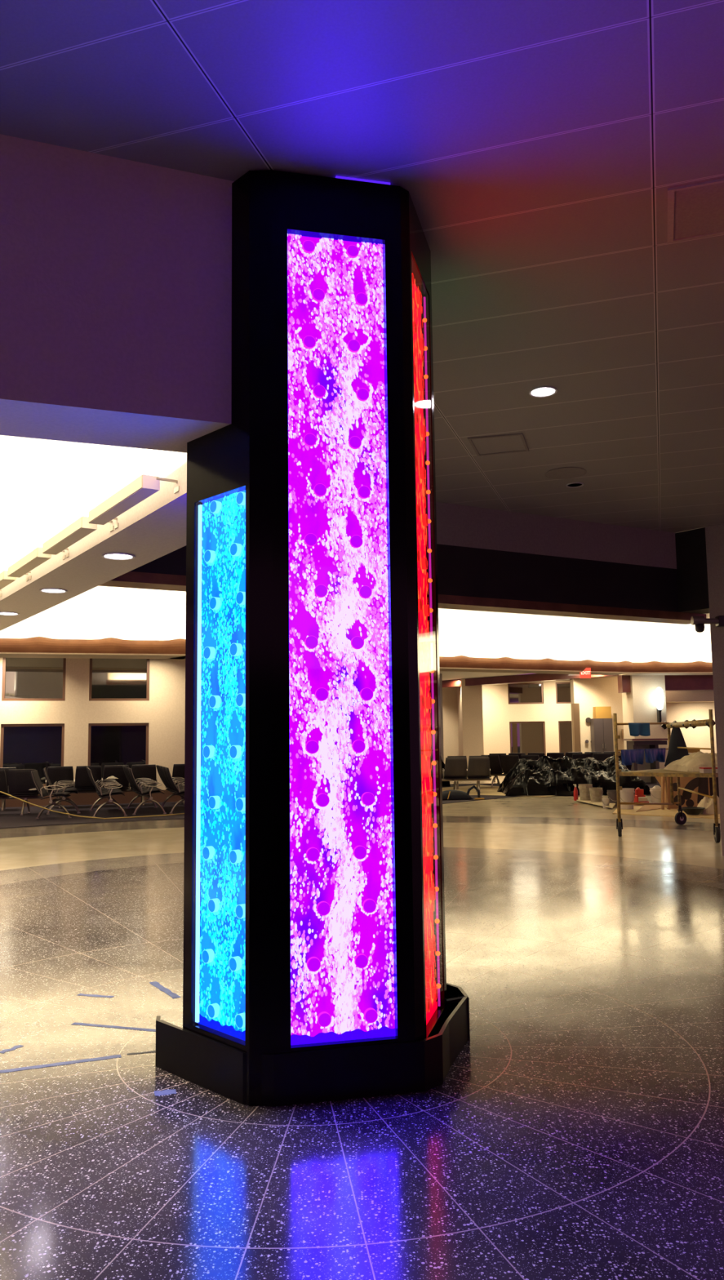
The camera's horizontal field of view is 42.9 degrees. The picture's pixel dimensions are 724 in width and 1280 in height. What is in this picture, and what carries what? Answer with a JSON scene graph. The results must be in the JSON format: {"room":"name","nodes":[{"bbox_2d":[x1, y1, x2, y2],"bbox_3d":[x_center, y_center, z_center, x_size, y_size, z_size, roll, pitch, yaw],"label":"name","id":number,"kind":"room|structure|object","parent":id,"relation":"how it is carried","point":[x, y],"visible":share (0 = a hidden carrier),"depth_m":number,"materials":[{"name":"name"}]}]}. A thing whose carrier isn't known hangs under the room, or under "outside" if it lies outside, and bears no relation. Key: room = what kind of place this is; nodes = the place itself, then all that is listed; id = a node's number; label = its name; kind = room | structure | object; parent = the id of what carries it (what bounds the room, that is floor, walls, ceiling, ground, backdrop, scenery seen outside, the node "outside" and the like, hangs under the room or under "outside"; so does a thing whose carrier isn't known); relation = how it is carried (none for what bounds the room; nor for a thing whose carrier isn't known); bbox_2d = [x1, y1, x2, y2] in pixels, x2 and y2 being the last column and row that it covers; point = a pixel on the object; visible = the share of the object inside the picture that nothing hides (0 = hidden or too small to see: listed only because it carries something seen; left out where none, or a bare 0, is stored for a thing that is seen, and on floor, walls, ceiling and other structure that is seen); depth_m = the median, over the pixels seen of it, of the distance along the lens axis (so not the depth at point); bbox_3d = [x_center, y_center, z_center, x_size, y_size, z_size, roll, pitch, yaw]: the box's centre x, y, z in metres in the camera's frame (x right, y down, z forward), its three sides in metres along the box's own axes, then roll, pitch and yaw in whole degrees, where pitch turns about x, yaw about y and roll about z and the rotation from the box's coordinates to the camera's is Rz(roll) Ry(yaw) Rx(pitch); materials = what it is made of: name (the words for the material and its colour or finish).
{"room":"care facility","nodes":[
{"label":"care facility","id":0,"kind":"room"},
{"bbox_2d":[0,657,185,807],"bbox_3d":[-7.519,2.060,21.530,14.400,3.600,0.300,1,-6,-17],"label":"wall","id":1,"kind":"structure","parent":0,"point":[164,713],"depth_m":21.90,"materials":[{"name":"beige paint"}]},
{"bbox_2d":[0,723,64,786],"bbox_3d":[-7.649,2.674,21.381,1.393,1.450,0.120,1,-6,-17],"label":"window","id":2,"kind":"structure","parent":1,"relation":"in","point":[38,747],"depth_m":21.41,"materials":[{"name":"brown"}]},
{"bbox_2d":[1,657,66,701],"bbox_3d":[-7.672,0.855,21.573,1.393,1.150,0.120,1,-6,-17],"label":"window","id":3,"kind":"structure","parent":1,"relation":"in","point":[24,679],"depth_m":21.57,"materials":[{"name":"brown"}]},
{"bbox_2d":[0,790,183,807],"bbox_3d":[-7.447,3.676,21.190,14.400,0.288,0.030,1,-6,-17],"label":"baseboard","id":4,"kind":"structure","parent":1,"relation":"attached to","point":[84,798],"depth_m":21.52,"materials":[{"name":"brown"}]},
{"bbox_2d":[88,723,148,777],"bbox_3d":[-5.803,2.710,21.942,1.393,1.450,0.120,1,-6,-17],"label":"window","id":5,"kind":"structure","parent":1,"relation":"in","point":[108,744],"depth_m":21.97,"materials":[{"name":"brown"}]},
{"bbox_2d":[88,658,149,701],"bbox_3d":[-5.826,0.890,22.134,1.393,1.150,0.120,1,-6,-17],"label":"window","id":6,"kind":"structure","parent":1,"relation":"in","point":[110,679],"depth_m":22.13,"materials":[{"name":"brown"}]},
{"bbox_2d":[0,636,712,675],"bbox_3d":[0.932,0.424,23.257,30.144,0.340,2.132,2,-7,-25],"label":"trim","id":7,"kind":"structure","parent":1,"relation":"attached to","point":[34,644],"depth_m":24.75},
{"bbox_2d":[579,667,591,678],"bbox_3d":[6.508,0.979,26.966,0.310,0.300,0.342,-1,-6,0],"label":"exit sign","id":8,"kind":"object","parent":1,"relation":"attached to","point":[586,673],"visible":1,"depth_m":26.80,"materials":[{"name":"red"}]},
{"bbox_2d":[0,435,186,631],"bbox_3d":[-3.457,-1.290,9.588,0.567,1.840,11.446,3,-7,-33],"label":"ceiling","id":9,"kind":"structure","parent":0,"point":[46,485],"depth_m":7.47,"materials":[{"name":"paint"}]},
{"bbox_2d":[0,611,19,615],"bbox_3d":[-3.913,-0.291,10.166,0.250,0.012,0.250,-1,-6,0],"label":"recessed light","id":10,"kind":"object","parent":9,"relation":"attached to","point":[2,613],"visible":1,"depth_m":10.17,"materials":[{"name":"grey"}]},
{"bbox_2d":[0,570,28,597],"bbox_3d":[-3.414,-0.531,8.755,0.210,0.085,1.150,3,-7,-33],"label":"lamp","id":11,"kind":"object","parent":9,"relation":"attached to","point":[5,580],"visible":0.69,"depth_m":8.35,"materials":[{"name":"beige"}]},
{"bbox_2d":[7,546,65,579],"bbox_3d":[-2.765,-0.642,7.776,0.210,0.085,1.150,3,-7,-33],"label":"lamp","id":12,"kind":"object","parent":9,"relation":"attached to","point":[35,557],"visible":0.82,"depth_m":7.63,"materials":[{"name":"beige"}]},
{"bbox_2d":[39,587,67,593],"bbox_3d":[-2.899,-0.463,8.656,0.250,0.012,0.250,-1,-6,0],"label":"recessed light","id":13,"kind":"object","parent":9,"relation":"attached to","point":[50,590],"visible":1,"depth_m":8.66,"materials":[{"name":"grey"}]},
{"bbox_2d":[42,515,113,557],"bbox_3d":[-2.117,-0.754,6.796,0.210,0.085,1.150,3,-7,-33],"label":"lamp","id":14,"kind":"object","parent":9,"relation":"attached to","point":[81,527],"visible":0.85,"depth_m":6.64,"materials":[{"name":"beige"}]},
{"bbox_2d":[101,552,135,559],"bbox_3d":[-1.871,-0.642,7.077,0.250,0.012,0.250,-1,-6,0],"label":"recessed light","id":15,"kind":"object","parent":9,"relation":"attached to","point":[113,556],"visible":1,"depth_m":7.08,"materials":[{"name":"grey"}]},
{"bbox_2d":[88,474,179,528],"bbox_3d":[-1.469,-0.865,5.816,0.210,0.085,1.150,3,-7,-33],"label":"lamp","id":16,"kind":"object","parent":9,"relation":"attached to","point":[144,486],"visible":1,"depth_m":5.63,"materials":[{"name":"beige"}]},
{"bbox_2d":[98,571,706,624],"bbox_3d":[0.997,-0.427,10.405,7.853,0.098,0.340,3,-7,-28],"label":"trim","id":17,"kind":"structure","parent":9,"relation":"attached to","point":[134,580],"depth_m":10.70,"materials":[{"name":"brown metal"}]},
{"bbox_2d":[0,133,234,453],"bbox_3d":[-4.177,-1.958,3.200,7.500,1.830,0.490,2,-6,-20],"label":"wall header","id":18,"kind":"structure","parent":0,"point":[116,273],"depth_m":4.06,"materials":[{"name":"paint"}]},
{"bbox_2d":[0,592,711,662],"bbox_3d":[0.872,-0.020,24.284,30.940,1.400,2.297,2,-7,-25],"label":"cove","id":19,"kind":"object","parent":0,"point":[85,615],"visible":0.41,"depth_m":26.32,"materials":[{"name":"white"}]},
{"bbox_2d":[0,776,723,1279],"bbox_3d":[0.046,3.582,19.231,44.000,0.100,49.000,-1,-6,0],"label":"floor","id":20,"kind":"structure","parent":0,"point":[576,1132],"depth_m":3.83,"materials":[{"name":"stone"}]},
{"bbox_2d":[0,1054,121,1072],"bbox_3d":[-1.441,1.977,4.285,0.622,0.001,0.044,2,-6,-21],"label":"tape","id":21,"kind":"object","parent":20,"relation":"on","point":[114,1055],"visible":1,"depth_m":4.29,"materials":[{"name":"plastic"}]},
{"bbox_2d":[0,801,184,828],"bbox_3d":[-5.854,3.369,17.036,14.899,0.012,8.758,1,-6,-17],"label":"carpet","id":22,"kind":"object","parent":20,"relation":"on","point":[11,817],"visible":0.48,"depth_m":18.58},
{"bbox_2d":[0,767,16,811],"bbox_3d":[-8.697,3.236,19.892,2.500,0.924,0.744,1,-6,-17],"label":"bench","id":23,"kind":"object","parent":22,"relation":"on","point":[3,802],"visible":0.21,"depth_m":19.91,"materials":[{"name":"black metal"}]},
{"bbox_2d":[0,768,44,815],"bbox_3d":[-7.506,3.111,18.846,1.900,0.924,0.744,0,-6,-7],"label":"bench","id":24,"kind":"object","parent":22,"relation":"on","point":[20,780],"visible":0.77,"depth_m":18.68,"materials":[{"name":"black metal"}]},
{"bbox_2d":[30,769,71,818],"bbox_3d":[-5.984,2.980,17.788,0.744,0.924,0.700,0,-6,-8],"label":"bench","id":25,"kind":"object","parent":22,"relation":"on","point":[36,780],"visible":0.99,"depth_m":17.72,"materials":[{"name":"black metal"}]},
{"bbox_2d":[43,767,80,814],"bbox_3d":[-6.243,3.127,19.159,0.744,0.924,1.300,1,-6,-18],"label":"bench","id":26,"kind":"object","parent":22,"relation":"on","point":[72,789],"visible":0.8,"depth_m":18.90,"materials":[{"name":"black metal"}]},
{"bbox_2d":[0,791,184,819],"bbox_3d":[-4.963,3.110,17.550,3.626,0.594,0.313,3,-7,-30],"label":"rope","id":27,"kind":"object","parent":22,"relation":"on","point":[0,791],"visible":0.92,"depth_m":17.27,"materials":[{"name":"yellow"}]},
{"bbox_2d":[45,764,157,808],"bbox_3d":[-5.896,3.305,20.886,2.500,0.924,0.744,1,-6,-17],"label":"bench","id":28,"kind":"object","parent":22,"relation":"on","point":[83,784],"visible":0.63,"depth_m":20.63,"materials":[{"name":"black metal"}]},
{"bbox_2d":[86,766,127,817],"bbox_3d":[-5.249,3.085,18.881,0.744,0.924,2.500,1,-6,-18],"label":"bench","id":29,"kind":"object","parent":22,"relation":"on","point":[108,791],"visible":1,"depth_m":18.10,"materials":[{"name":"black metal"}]},
{"bbox_2d":[122,765,166,814],"bbox_3d":[-4.579,3.124,19.328,0.744,0.924,2.500,1,-6,-18],"label":"bench","id":30,"kind":"object","parent":22,"relation":"on","point":[144,789],"visible":1,"depth_m":18.66,"materials":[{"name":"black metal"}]},
{"bbox_2d":[155,764,184,813],"bbox_3d":[-3.879,3.134,19.507,0.744,0.924,2.500,1,-6,-18],"label":"bench","id":31,"kind":"object","parent":22,"relation":"on","point":[164,773],"visible":0.73,"depth_m":19.16,"materials":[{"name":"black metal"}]},
{"bbox_2d":[172,764,184,804],"bbox_3d":[-3.295,3.357,21.702,2.500,0.924,0.744,1,-6,-17],"label":"bench","id":32,"kind":"object","parent":22,"relation":"on","point":[178,769],"visible":0.02,"depth_m":21.13,"materials":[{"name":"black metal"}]},
{"bbox_2d":[77,993,114,997],"bbox_3d":[-1.573,2.100,5.438,0.231,0.001,0.044,-2,-6,16],"label":"tape","id":33,"kind":"object","parent":20,"relation":"on","point":[80,994],"visible":1,"depth_m":5.44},
{"bbox_2d":[71,1022,155,1031],"bbox_3d":[-1.279,2.033,4.834,0.546,0.001,0.036,-2,-6,16],"label":"tape","id":34,"kind":"object","parent":20,"relation":"on","point":[78,1024],"visible":0.87,"depth_m":4.83,"materials":[{"name":"plastic"}]},
{"bbox_2d":[149,981,181,998],"bbox_3d":[-1.191,2.107,5.551,0.053,0.001,0.428,3,-7,-32],"label":"tape","id":35,"kind":"object","parent":20,"relation":"on","point":[155,984],"visible":1,"depth_m":5.54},
{"bbox_2d":[154,1088,176,1096],"bbox_3d":[-0.840,1.932,3.933,0.090,0.001,0.062,1,-6,-16],"label":"tape","id":36,"kind":"object","parent":20,"relation":"on","point":[169,1091],"visible":1,"depth_m":3.93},
{"bbox_2d":[155,169,470,1106],"bbox_3d":[-0.240,-0.044,4.754,1.500,4.089,1.555,-1,-6,0],"label":"wall column","id":37,"kind":"structure","parent":20,"relation":"on","point":[314,967],"depth_m":4.11,"materials":[{"name":"black"}]},
{"bbox_2d":[335,175,390,184],"bbox_3d":[0.003,-2.144,4.314,0.260,0.011,0.030,1,-6,-13],"label":"light","id":38,"kind":"object","parent":37,"relation":"on","point":[342,180],"depth_m":4.29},
{"bbox_2d":[442,782,661,804],"bbox_3d":[8.100,3.853,23.314,15.900,0.010,10.600,-1,-6,0],"label":"carpet","id":39,"kind":"object","parent":20,"relation":"on","point":[650,784],"visible":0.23,"depth_m":22.52,"materials":[{"name":"carpet"}]},
{"bbox_2d":[441,760,450,786],"bbox_3d":[2.100,3.921,27.639,1.000,0.892,1.000,-1,-6,0],"label":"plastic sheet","id":40,"kind":"object","parent":39,"relation":"on","point":[444,783],"visible":0.14,"depth_m":27.15,"materials":[{"name":"black"}]},
{"bbox_2d":[442,785,484,799],"bbox_3d":[2.252,3.576,21.638,1.164,0.325,0.445,0,-6,-5],"label":"tool bag","id":41,"kind":"object","parent":39,"relation":"on","point":[447,794],"visible":0.83,"depth_m":21.50,"materials":[{"name":"black fabric"}]},
{"bbox_2d":[442,785,556,796],"bbox_3d":[3.717,4.071,24.950,3.496,0.006,5.602,-1,-6,0],"label":"floor","id":42,"kind":"structure","parent":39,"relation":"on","point":[484,789],"depth_m":24.96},
{"bbox_2d":[441,757,491,793],"bbox_3d":[2.735,3.534,24.117,1.300,0.924,0.744,-1,-6,0],"label":"bench","id":43,"kind":"object","parent":42,"relation":"on","point":[455,768],"visible":0.94,"depth_m":23.89,"materials":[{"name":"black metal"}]},
{"bbox_2d":[447,755,491,789],"bbox_3d":[2.994,3.730,26.006,1.300,0.924,0.744,-1,-6,6],"label":"bench","id":44,"kind":"object","parent":42,"relation":"on","point":[447,756],"visible":0.16,"depth_m":25.71,"materials":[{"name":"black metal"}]},
{"bbox_2d":[497,755,650,795],"bbox_3d":[5.356,3.424,23.602,3.696,0.953,2.317,-1,-6,0],"label":"pile","id":45,"kind":"object","parent":42,"relation":"on","point":[546,775],"visible":0.91,"depth_m":22.96,"materials":[{"name":"black"}]},
{"bbox_2d":[480,755,539,786],"bbox_3d":[4.377,3.760,26.459,1.900,0.924,0.744,-4,-7,30],"label":"bench","id":46,"kind":"object","parent":39,"relation":"on","point":[508,762],"visible":0.34,"depth_m":26.39,"materials":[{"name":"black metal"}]},
{"bbox_2d":[488,752,564,783],"bbox_3d":[5.103,4.006,28.890,2.500,0.924,0.744,-1,-6,-2],"label":"bench","id":47,"kind":"object","parent":39,"relation":"on","point":[553,755],"visible":0.1,"depth_m":28.59,"materials":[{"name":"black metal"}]},
{"bbox_2d":[572,752,631,770],"bbox_3d":[7.049,3.814,27.299,1.900,0.924,0.744,-1,-6,0],"label":"bench","id":48,"kind":"object","parent":39,"relation":"on","point":[598,757],"visible":0.12,"depth_m":26.99,"materials":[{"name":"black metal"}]},
{"bbox_2d":[622,737,667,783],"bbox_3d":[8.615,3.646,27.759,1.169,1.339,1.000,-1,-6,0],"label":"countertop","id":49,"kind":"structure","parent":39,"relation":"on","point":[639,744],"depth_m":27.67,"materials":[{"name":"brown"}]},
{"bbox_2d":[622,737,667,740],"bbox_3d":[8.607,3.005,27.827,1.169,0.050,1.000,-1,-6,0],"label":"countertop","id":50,"kind":"structure","parent":49,"relation":"on","point":[661,739],"depth_m":27.33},
{"bbox_2d":[571,703,581,751],"bbox_3d":[7.026,3.333,30.132,0.196,2.500,0.250,-1,-6,0],"label":"trim","id":51,"kind":"structure","parent":20,"relation":"on","point":[575,707],"depth_m":30.07,"materials":[{"name":"beige wood"}]},
{"bbox_2d":[564,751,620,758],"bbox_3d":[7.302,4.031,29.388,1.900,0.924,0.744,-1,-6,0],"label":"bench","id":52,"kind":"object","parent":20,"relation":"on","point":[569,754],"visible":0.03,"depth_m":29.07,"materials":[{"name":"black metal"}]},
{"bbox_2d":[576,797,615,808],"bbox_3d":[5.055,3.487,19.822,0.475,0.025,3.201,0,-6,-5],"label":"board","id":53,"kind":"object","parent":20,"relation":"on","point":[598,803],"visible":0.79,"depth_m":19.41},
{"bbox_2d":[577,783,592,800],"bbox_3d":[4.928,3.353,20.297,0.316,0.343,0.316,-1,-6,0],"label":"bucket","id":54,"kind":"object","parent":53,"relation":"on","point":[584,794],"visible":0.89,"depth_m":20.18,"materials":[{"name":"plastic"}]},
{"bbox_2d":[589,787,603,801],"bbox_3d":[5.034,3.326,19.802,0.298,0.292,0.298,-1,-6,0],"label":"bucket","id":55,"kind":"object","parent":53,"relation":"on","point":[596,793],"visible":1,"depth_m":19.70,"materials":[{"name":"plastic"}]},
{"bbox_2d":[590,718,613,753],"bbox_3d":[7.967,3.609,30.499,0.619,2.003,0.480,-1,-6,0],"label":"tall cabinet","id":56,"kind":"object","parent":20,"relation":"on","point":[602,729],"visible":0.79,"depth_m":30.34,"materials":[{"name":"grey"}]},
{"bbox_2d":[592,706,611,718],"bbox_3d":[7.979,2.413,30.600,0.511,0.389,0.350,-1,-6,0],"label":"storage box","id":57,"kind":"object","parent":56,"relation":"on","point":[598,712],"visible":0.93,"depth_m":30.43,"materials":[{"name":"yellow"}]},
{"bbox_2d":[607,790,617,805],"bbox_3d":[5.285,3.317,19.347,0.270,0.317,0.269,-1,-6,0],"label":"bucket","id":58,"kind":"object","parent":20,"relation":"on","point":[611,794],"visible":0.49,"depth_m":19.25,"materials":[{"name":"grey"}]},
{"bbox_2d":[635,787,645,796],"bbox_3d":[5.978,3.349,19.844,0.200,0.340,0.160,-1,-6,0],"label":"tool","id":59,"kind":"object","parent":20,"relation":"on","point":[640,793],"visible":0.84,"depth_m":19.80,"materials":[{"name":"red plastic"}]},
{"bbox_2d":[649,785,661,802],"bbox_3d":[6.263,3.275,19.525,0.315,0.377,0.316,-1,-6,0],"label":"bucket","id":60,"kind":"object","parent":20,"relation":"on","point":[655,792],"visible":0.6,"depth_m":19.42,"materials":[{"name":"beige plastic"}]},
{"bbox_2d":[612,805,719,818],"bbox_3d":[5.804,3.279,17.614,2.701,0.018,1.885,-6,-8,40],"label":"plywood sheet","id":61,"kind":"object","parent":20,"relation":"on","point":[659,812],"visible":0.5,"depth_m":17.17,"materials":[{"name":"wood"}]},
{"bbox_2d":[619,787,635,808],"bbox_3d":[5.234,3.143,18.240,0.346,0.398,0.347,-1,-6,0],"label":"bucket","id":62,"kind":"object","parent":61,"relation":"on","point":[627,794],"visible":0.77,"depth_m":18.12,"materials":[{"name":"beige plastic"}]},
{"bbox_2d":[635,804,661,812],"bbox_3d":[5.704,3.335,18.272,0.431,0.009,1.914,-4,-7,25],"label":"cardboard piece","id":63,"kind":"object","parent":61,"relation":"on","point":[646,807],"visible":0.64,"depth_m":18.28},
{"bbox_2d":[661,776,664,809],"bbox_3d":[5.894,2.930,18.047,0.076,0.781,0.100,-1,-6,0],"label":"timber","id":64,"kind":"object","parent":61,"relation":"on","point":[662,777],"visible":0.64,"depth_m":18.01,"materials":[{"name":"wood"}]},
{"bbox_2d":[664,776,670,809],"bbox_3d":[5.984,2.929,18.047,0.049,0.780,0.100,-1,-6,0],"label":"timber","id":65,"kind":"object","parent":61,"relation":"on","point":[667,788],"visible":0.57,"depth_m":18.01,"materials":[{"name":"wood"}]},
{"bbox_2d":[654,776,710,808],"bbox_3d":[6.387,3.007,18.419,0.954,0.675,0.572,-1,-6,4],"label":"cardboard box","id":66,"kind":"object","parent":61,"relation":"on","point":[700,784],"visible":0.62,"depth_m":18.13,"materials":[{"name":"brown"}]},
{"bbox_2d":[673,777,708,806],"bbox_3d":[6.456,2.992,18.128,0.715,0.599,0.001,-1,-6,4],"label":"print","id":67,"kind":"object","parent":66,"relation":"attached to","point":[702,784],"depth_m":18.13},
{"bbox_2d":[681,806,705,814],"bbox_3d":[6.028,3.117,16.785,0.440,0.120,0.433,-1,-6,0],"label":"basin","id":68,"kind":"object","parent":61,"relation":"on","point":[688,810],"visible":0.94,"depth_m":16.67,"materials":[{"name":"black rubber"}]},
{"bbox_2d":[697,795,719,814],"bbox_3d":[6.506,3.028,17.049,0.604,0.343,0.504,-1,-6,0],"label":"heap","id":69,"kind":"object","parent":61,"relation":"on","point":[706,802],"visible":0.61,"depth_m":16.87,"materials":[{"name":"fabric"}]},
{"bbox_2d":[613,709,720,842],"bbox_3d":[4.989,2.001,13.985,1.732,1.820,2.350,-6,-8,39],"label":"trolley","id":70,"kind":"object","parent":20,"relation":"on","point":[680,817],"visible":0.99,"depth_m":13.54,"materials":[{"name":"orange paint"}]},
{"bbox_2d":[621,748,644,765],"bbox_3d":[4.122,1.782,14.003,0.097,0.238,0.806,-6,-8,41],"label":"plastic bag","id":71,"kind":"object","parent":70,"relation":"on","point":[628,757],"visible":1,"depth_m":13.97,"materials":[{"name":"blue"}]},
{"bbox_2d":[628,723,650,736],"bbox_3d":[4.290,1.386,14.245,0.092,0.206,0.752,-6,-8,40],"label":"cleaning cloth","id":72,"kind":"object","parent":70,"relation":"hanging from","point":[635,729],"visible":1,"depth_m":14.27,"materials":[{"name":"blue"}]},
{"bbox_2d":[644,747,666,763],"bbox_3d":[4.659,1.834,14.617,0.096,0.227,0.801,-6,-8,41],"label":"plastic bag","id":73,"kind":"object","parent":70,"relation":"hanging from","point":[651,755],"visible":1,"depth_m":14.59,"materials":[{"name":"blue"}]},
{"bbox_2d":[664,726,688,766],"bbox_3d":[4.994,1.693,14.646,0.404,0.651,0.187,-1,-6,0],"label":"jacket","id":74,"kind":"object","parent":70,"relation":"hanging from","point":[677,740],"visible":0.82,"depth_m":14.59,"materials":[{"name":"black fabric"}]},
{"bbox_2d":[662,751,717,772],"bbox_3d":[5.273,1.802,13.881,1.154,0.316,1.104,-1,-6,0],"label":"sheet","id":75,"kind":"object","parent":70,"relation":"on","point":[691,762],"visible":0.77,"depth_m":13.56,"materials":[{"name":"fabric"}]},
{"bbox_2d":[699,767,717,773],"bbox_3d":[4.872,1.827,12.943,0.202,0.076,0.162,-1,-6,0],"label":"box","id":76,"kind":"object","parent":70,"relation":"on","point":[702,770],"visible":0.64,"depth_m":12.86,"materials":[{"name":"beige plastic"}]},
{"bbox_2d":[709,777,719,797],"bbox_3d":[7.185,3.021,18.589,0.550,0.660,0.500,-1,-6,0],"label":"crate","id":77,"kind":"object","parent":20,"relation":"on","point":[710,778],"visible":0.02,"depth_m":18.35,"materials":[{"name":"brown"}]},
{"bbox_2d":[0,0,723,533],"bbox_3d":[2.183,-2.308,3.654,19.575,0.120,16.790,-1,-6,0],"label":"ceiling","id":78,"kind":"structure","parent":0,"point":[537,147],"depth_m":4.09,"materials":[{"name":"paint"}]},
{"bbox_2d":[467,432,528,456],"bbox_3d":[1.225,-1.748,8.235,0.473,0.012,0.533,-3,-6,16],"label":"ceiling hatch","id":79,"kind":"object","parent":78,"relation":"attached to","point":[513,442],"visible":1,"depth_m":8.23,"materials":[{"name":"metal"}]},
{"bbox_2d":[528,386,557,397],"bbox_3d":[1.372,-1.881,6.980,0.210,0.012,0.210,-1,-6,0],"label":"recessed light","id":80,"kind":"object","parent":78,"relation":"in","point":[540,391],"visible":1,"depth_m":6.98,"materials":[{"name":"grey"}]},
{"bbox_2d":[544,466,586,479],"bbox_3d":[2.029,-1.660,9.171,0.410,0.010,0.410,-1,-6,0],"label":"ceiling speaker","id":81,"kind":"object","parent":78,"relation":"attached to","point":[565,473],"visible":1,"depth_m":9.15},
{"bbox_2d":[566,482,583,488],"bbox_3d":[2.222,-1.616,9.606,0.180,0.012,0.180,-1,-6,0],"label":"recessed light","id":82,"kind":"object","parent":78,"relation":"in","point":[572,485],"visible":1,"depth_m":9.62,"materials":[{"name":"grey"}]},
{"bbox_2d":[666,177,723,243],"bbox_3d":[1.990,-2.151,4.495,0.950,0.012,0.500,-3,-6,18],"label":"ceiling access panel","id":83,"kind":"object","parent":78,"relation":"in","point":[695,211],"visible":1,"depth_m":4.59,"materials":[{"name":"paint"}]},
{"bbox_2d":[84,527,710,629],"bbox_3d":[-0.012,-0.927,22.722,44.000,0.100,43.000,-1,-6,0],"label":"ceiling","id":84,"kind":"structure","parent":0,"point":[443,614],"depth_m":25.95,"materials":[{"name":"white paint"}]},
{"bbox_2d":[440,673,444,762],"bbox_3d":[2.028,2.989,31.608,1.464,3.620,0.500,-1,-6,0],"label":"wall","id":85,"kind":"structure","parent":0,"point":[441,679],"depth_m":31.39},
{"bbox_2d":[457,679,484,765],"bbox_3d":[4.145,3.343,35.238,0.767,3.620,1.600,-1,-6,0],"label":"wall","id":86,"kind":"structure","parent":0,"point":[470,720],"depth_m":34.49,"materials":[{"name":"beige paint"}]},
{"bbox_2d":[442,673,618,688],"bbox_3d":[6.013,1.347,32.544,0.500,0.260,8.601,4,-8,-41],"label":"trim","id":87,"kind":"structure","parent":86,"relation":"attached to","point":[533,677],"depth_m":32.88,"materials":[{"name":"wood"}]},
{"bbox_2d":[440,671,565,680],"bbox_3d":[-0.192,1.047,30.422,33.777,0.030,14.040,2,-7,-25],"label":"ceiling","id":88,"kind":"structure","parent":0,"point":[446,675],"depth_m":32.62,"materials":[{"name":"white paint"}]},
{"bbox_2d":[617,675,631,693],"bbox_3d":[8.409,1.274,29.467,0.316,0.820,0.500,-1,-6,0],"label":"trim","id":89,"kind":"structure","parent":88,"relation":"attached to","point":[624,681],"depth_m":29.22,"materials":[{"name":"wood"}]},
{"bbox_2d":[664,675,713,691],"bbox_3d":[11.028,1.247,29.819,2.645,0.760,0.600,-1,-6,0],"label":"trim","id":90,"kind":"structure","parent":88,"relation":"attached to","point":[673,682],"depth_m":29.51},
{"bbox_2d":[665,690,714,702],"bbox_3d":[11.330,1.507,30.696,2.716,1.100,0.800,-1,-6,0],"label":"trim","id":91,"kind":"structure","parent":88,"relation":"attached to","point":[677,696],"depth_m":30.26,"materials":[{"name":"beige paint"}]},
{"bbox_2d":[442,680,571,773],"bbox_3d":[6.694,3.431,36.382,14.500,3.620,0.300,-1,-6,0],"label":"wall","id":92,"kind":"structure","parent":0,"point":[497,713],"depth_m":36.28,"materials":[{"name":"beige paint"}]},
{"bbox_2d":[507,682,543,704],"bbox_3d":[6.467,2.117,36.480,1.396,0.840,0.120,-1,-6,0],"label":"window","id":93,"kind":"structure","parent":92,"relation":"in","point":[526,692],"depth_m":36.48,"materials":[{"name":"brown"}]},
{"bbox_2d":[509,721,546,755],"bbox_3d":[6.511,3.976,36.284,1.396,1.520,0.120,-1,-6,0],"label":"window","id":94,"kind":"structure","parent":92,"relation":"in","point":[526,737],"depth_m":36.30,"materials":[{"name":"brown"}]},
{"bbox_2d":[555,682,570,703],"bbox_3d":[8.129,2.096,36.480,0.944,0.840,0.120,-1,-6,0],"label":"window","id":95,"kind":"structure","parent":92,"relation":"in","point":[562,689],"depth_m":36.48,"materials":[{"name":"brown"}]},
{"bbox_2d":[558,720,572,755],"bbox_3d":[8.182,3.955,36.284,0.885,1.520,0.120,-1,-6,0],"label":"window","id":96,"kind":"structure","parent":92,"relation":"in","point":[565,730],"depth_m":36.30,"materials":[{"name":"brown"}]},
{"bbox_2d":[435,502,676,568],"bbox_3d":[0.760,-1.610,10.414,7.353,1.137,0.350,3,-7,-28],"label":"ceiling bulkhead","id":97,"kind":"structure","parent":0,"point":[457,525],"depth_m":10.99,"materials":[{"name":"paint"}]},
{"bbox_2d":[130,527,709,613],"bbox_3d":[1.019,-0.993,10.458,7.905,1.037,0.741,2,-7,-25],"label":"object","id":98,"kind":"structure","parent":97,"relation":"attached to","point":[467,571],"depth_m":11.06,"materials":[{"name":"black"}]},
{"bbox_2d":[569,676,624,753],"bbox_3d":[8.394,2.855,31.111,2.512,3.620,0.500,-1,-6,0],"label":"wall","id":99,"kind":"structure","parent":0,"point":[589,693],"depth_m":30.95,"materials":[{"name":"beige paint"}]},
{"bbox_2d":[622,675,668,768],"bbox_3d":[9.043,2.674,29.470,1.034,3.620,1.200,-1,-6,0],"label":"wall column","id":100,"kind":"structure","parent":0,"point":[639,705],"depth_m":28.96,"materials":[{"name":"beige paint"}]},
{"bbox_2d":[654,687,663,722],"bbox_3d":[9.258,2.029,28.676,0.270,1.120,0.353,-1,-6,0],"label":"wall lamp","id":101,"kind":"object","parent":100,"relation":"attached to","point":[659,695],"visible":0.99,"depth_m":28.57,"materials":[{"name":"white glass"}]},
{"bbox_2d":[666,702,716,753],"bbox_3d":[11.931,2.857,31.558,3.232,3.620,0.400,-1,-6,0],"label":"wall","id":102,"kind":"structure","parent":0,"point":[699,736],"depth_m":31.38,"materials":[{"name":"beige paint"}]},
{"bbox_2d":[705,524,723,856],"bbox_3d":[7.233,-0.012,9.123,0.707,4.750,7.424,5,-8,-45],"label":"wall","id":103,"kind":"structure","parent":0,"point":[714,535],"depth_m":11.46,"materials":[{"name":"grey paint"}]},
{"bbox_2d":[690,615,723,632],"bbox_3d":[4.294,-0.192,11.331,0.492,0.205,0.133,0,-6,-6],"label":"security camera","id":104,"kind":"object","parent":103,"relation":"attached to","point":[699,622],"visible":1,"depth_m":11.29,"materials":[{"name":"grey"}]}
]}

